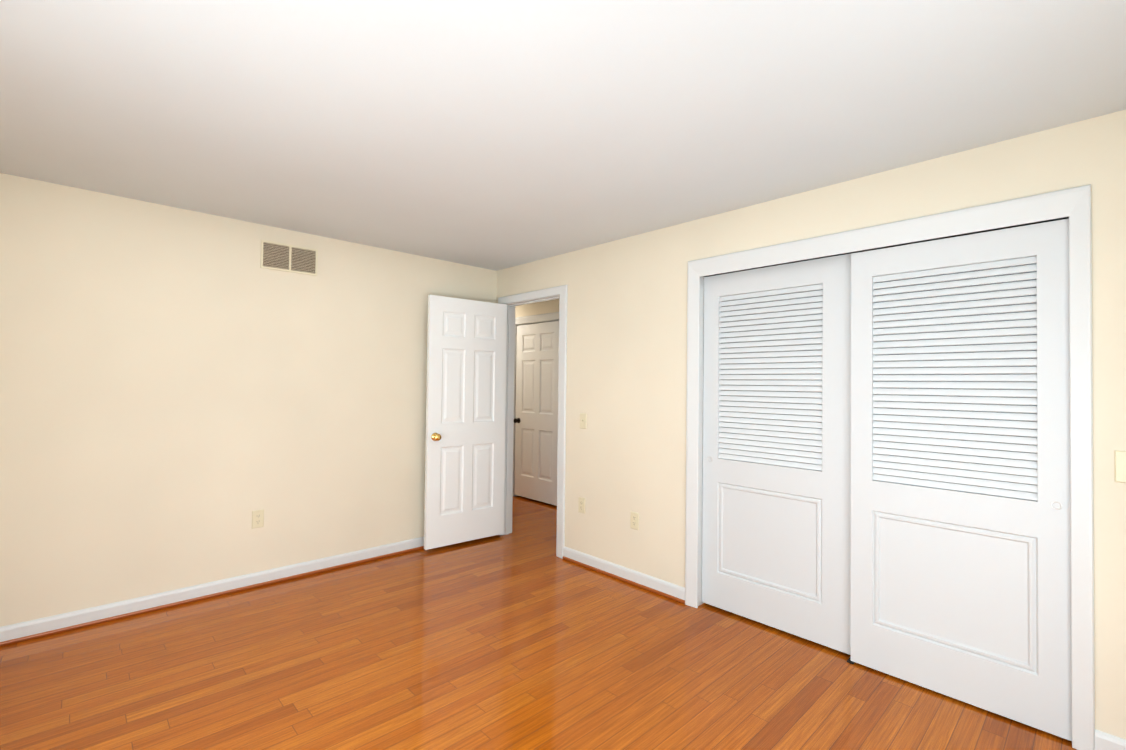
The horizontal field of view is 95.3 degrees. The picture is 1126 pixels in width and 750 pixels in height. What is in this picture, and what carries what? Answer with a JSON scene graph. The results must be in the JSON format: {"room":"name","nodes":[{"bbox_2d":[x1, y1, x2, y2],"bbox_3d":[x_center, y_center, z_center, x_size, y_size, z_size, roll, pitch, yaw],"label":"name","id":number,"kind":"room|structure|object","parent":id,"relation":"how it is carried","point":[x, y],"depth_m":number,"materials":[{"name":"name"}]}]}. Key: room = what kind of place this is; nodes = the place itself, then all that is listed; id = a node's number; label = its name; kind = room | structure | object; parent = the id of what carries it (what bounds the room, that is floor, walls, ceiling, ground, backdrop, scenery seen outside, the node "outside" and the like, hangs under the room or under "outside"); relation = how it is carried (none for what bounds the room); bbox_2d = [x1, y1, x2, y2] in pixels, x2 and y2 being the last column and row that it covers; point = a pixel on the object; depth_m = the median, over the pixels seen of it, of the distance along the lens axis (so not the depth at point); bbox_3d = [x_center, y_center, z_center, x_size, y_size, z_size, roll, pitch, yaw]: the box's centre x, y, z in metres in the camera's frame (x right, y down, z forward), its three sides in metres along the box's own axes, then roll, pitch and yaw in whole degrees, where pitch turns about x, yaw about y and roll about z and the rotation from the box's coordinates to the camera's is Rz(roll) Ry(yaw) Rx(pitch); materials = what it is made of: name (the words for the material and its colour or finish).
{"room":"empty bedroom","nodes":[
{"label":"empty bedroom","id":0,"kind":"room"},
{"bbox_2d":[0,173,496,626],"bbox_3d":[-1.984,0.203,3.601,3.830,2.440,0.115,2,-1,-43],"label":"wall","id":1,"kind":"structure","parent":0,"point":[184,393],"depth_m":3.19,"materials":[{"name":"beige paint"}]},
{"bbox_2d":[0,537,423,645],"bbox_3d":[-1.952,1.375,3.531,3.600,0.096,0.019,2,-1,-43],"label":"baseboard","id":2,"kind":"structure","parent":1,"relation":"attached to","point":[36,628],"depth_m":3.17,"materials":[{"name":"white paint"},{"name":"stained wood"}]},
{"bbox_2d":[252,509,263,528],"bbox_3d":[-2.050,0.968,3.449,0.072,0.118,0.007,2,-1,-43],"label":"electrical outlet","id":3,"kind":"object","parent":1,"relation":"attached to","point":[257,518],"depth_m":3.45,"materials":[{"name":"beige plastic"}]},
{"bbox_2d":[260,240,317,275],"bbox_3d":[-1.910,-0.816,3.592,0.362,0.190,0.009,2,-1,-43],"label":"air vent","id":4,"kind":"object","parent":1,"relation":"in","point":[287,257],"depth_m":3.58,"materials":[{"name":"beige metal"}]},
{"bbox_2d":[515,299,558,317],"bbox_3d":[0.879,0.261,4.856,0.115,2.440,7.230,2,-1,-43],"label":"wall","id":5,"kind":"structure","parent":0,"point":[545,307],"depth_m":6.05,"materials":[{"name":"beige paint"}]},
{"bbox_2d":[513,312,558,495],"bbox_3d":[-0.274,0.390,6.058,0.132,2.198,0.988,2,-1,-43],"label":"door frame","id":6,"kind":"structure","parent":5,"relation":"attached to","point":[538,318],"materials":[{"name":"white wood"}]},
{"bbox_2d":[514,321,558,505],"bbox_3d":[-0.292,0.429,6.033,0.169,2.075,0.812,2,-1,-43],"label":"hall door","id":7,"kind":"structure","parent":5,"relation":"in","point":[536,416],"depth_m":6.02,"materials":[{"name":"white paint"}]},
{"bbox_2d":[0,496,1076,749],"bbox_3d":[-0.879,1.480,3.183,4.915,0.100,7.230,2,-1,-43],"label":"floor","id":8,"kind":"structure","parent":0,"point":[522,636],"depth_m":2.42,"materials":[{"name":"brown wood"}]},
{"bbox_2d":[0,0,1125,270],"bbox_3d":[-0.848,-1.060,3.230,4.915,0.100,7.230,2,-1,-43],"label":"ceiling","id":9,"kind":"structure","parent":0,"point":[496,134],"depth_m":1.92,"materials":[{"name":"white paint"}]},
{"bbox_2d":[496,110,1125,738],"bbox_3d":[0.092,0.238,4.110,0.115,2.440,7.230,2,-1,-43],"label":"wall","id":10,"kind":"structure","parent":0,"point":[626,386],"depth_m":3.28,"materials":[{"name":"beige paint"}]},
{"bbox_2d":[424,295,506,549],"bbox_3d":[-0.831,0.389,4.445,0.764,2.075,0.169,2,-1,-43],"label":"bedroom door","id":11,"kind":"structure","parent":10,"relation":"in","point":[465,424],"depth_m":4.39,"materials":[{"name":"white paint"}]},
{"bbox_2d":[498,285,567,558],"bbox_3d":[-0.250,0.361,4.467,0.149,2.198,0.920,2,-1,-43],"label":"door frame","id":12,"kind":"structure","parent":10,"relation":"attached to","point":[561,291],"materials":[{"name":"white wood"}]},
{"bbox_2d":[578,497,584,513],"bbox_3d":[0.143,1.001,3.943,0.007,0.118,0.072,2,-1,-43],"label":"electrical outlet","id":13,"kind":"object","parent":10,"relation":"attached to","point":[581,504],"depth_m":3.94,"materials":[{"name":"beige plastic"}]},
{"bbox_2d":[580,413,586,428],"bbox_3d":[0.149,0.354,3.947,0.020,0.118,0.072,2,-1,-43],"label":"light switch","id":14,"kind":"object","parent":10,"relation":"attached to","point":[583,420],"depth_m":3.94,"materials":[{"name":"beige plastic"}]},
{"bbox_2d":[563,546,684,603],"bbox_3d":[0.390,1.406,3.662,0.019,0.096,1.120,2,-1,-43],"label":"baseboard","id":15,"kind":"structure","parent":10,"relation":"attached to","point":[651,584],"depth_m":3.59,"materials":[{"name":"white paint"},{"name":"stained wood"}]},
{"bbox_2d":[630,511,638,529],"bbox_3d":[0.497,1.013,3.568,0.007,0.118,0.072,2,-1,-43],"label":"electrical outlet","id":16,"kind":"object","parent":10,"relation":"attached to","point":[634,520],"depth_m":3.56,"materials":[{"name":"beige plastic"}]},
{"bbox_2d":[698,276,703,605],"bbox_3d":[1.465,0.396,2.655,0.115,2.105,1.720,2,-1,-43],"label":"door frame","id":17,"kind":"structure","parent":10,"relation":"attached to","point":[700,602],"depth_m":3.25,"materials":[{"name":"white wood"}]},
{"bbox_2d":[702,253,851,654],"bbox_3d":[1.204,0.403,2.955,0.036,2.060,0.880,2,-1,-43],"label":"closet door","id":18,"kind":"structure","parent":10,"relation":"in","point":[776,522],"depth_m":2.91,"materials":[{"name":"white paint"}]},
{"bbox_2d":[703,217,1068,276],"bbox_3d":[1.475,-0.634,2.671,0.092,0.004,1.676,2,-1,-43],"label":"track rail","id":19,"kind":"object","parent":10,"relation":"attached to","point":[905,244],"depth_m":2.46,"materials":[{"name":"grey"}]},
{"bbox_2d":[685,184,1094,749],"bbox_3d":[1.408,0.357,2.619,0.019,2.180,1.805,2,-1,-43],"label":"trim","id":20,"kind":"structure","parent":10,"relation":"attached to","point":[1073,204],"depth_m":2.03,"materials":[{"name":"white wood"}]},
{"bbox_2d":[851,219,1071,740],"bbox_3d":[1.744,0.406,2.317,0.036,2.054,0.800,2,-1,-43],"label":"closet door","id":21,"kind":"structure","parent":10,"relation":"in","point":[960,489],"depth_m":2.26,"materials":[{"name":"white paint"}]},
{"bbox_2d":[1095,729,1125,749],"bbox_3d":[2.225,1.393,1.723,0.019,0.096,0.610,2,-1,-43],"label":"baseboard","id":22,"kind":"structure","parent":10,"relation":"attached to","point":[1105,741],"depth_m":1.92,"materials":[{"name":"white wood"}]},
{"bbox_2d":[1114,450,1125,482],"bbox_3d":[2.091,0.342,1.896,0.020,0.118,0.072,2,-1,-43],"label":"light switch","id":23,"kind":"object","parent":10,"relation":"attached to","point":[1120,464],"depth_m":1.91,"materials":[{"name":"beige plastic"}]}
]}

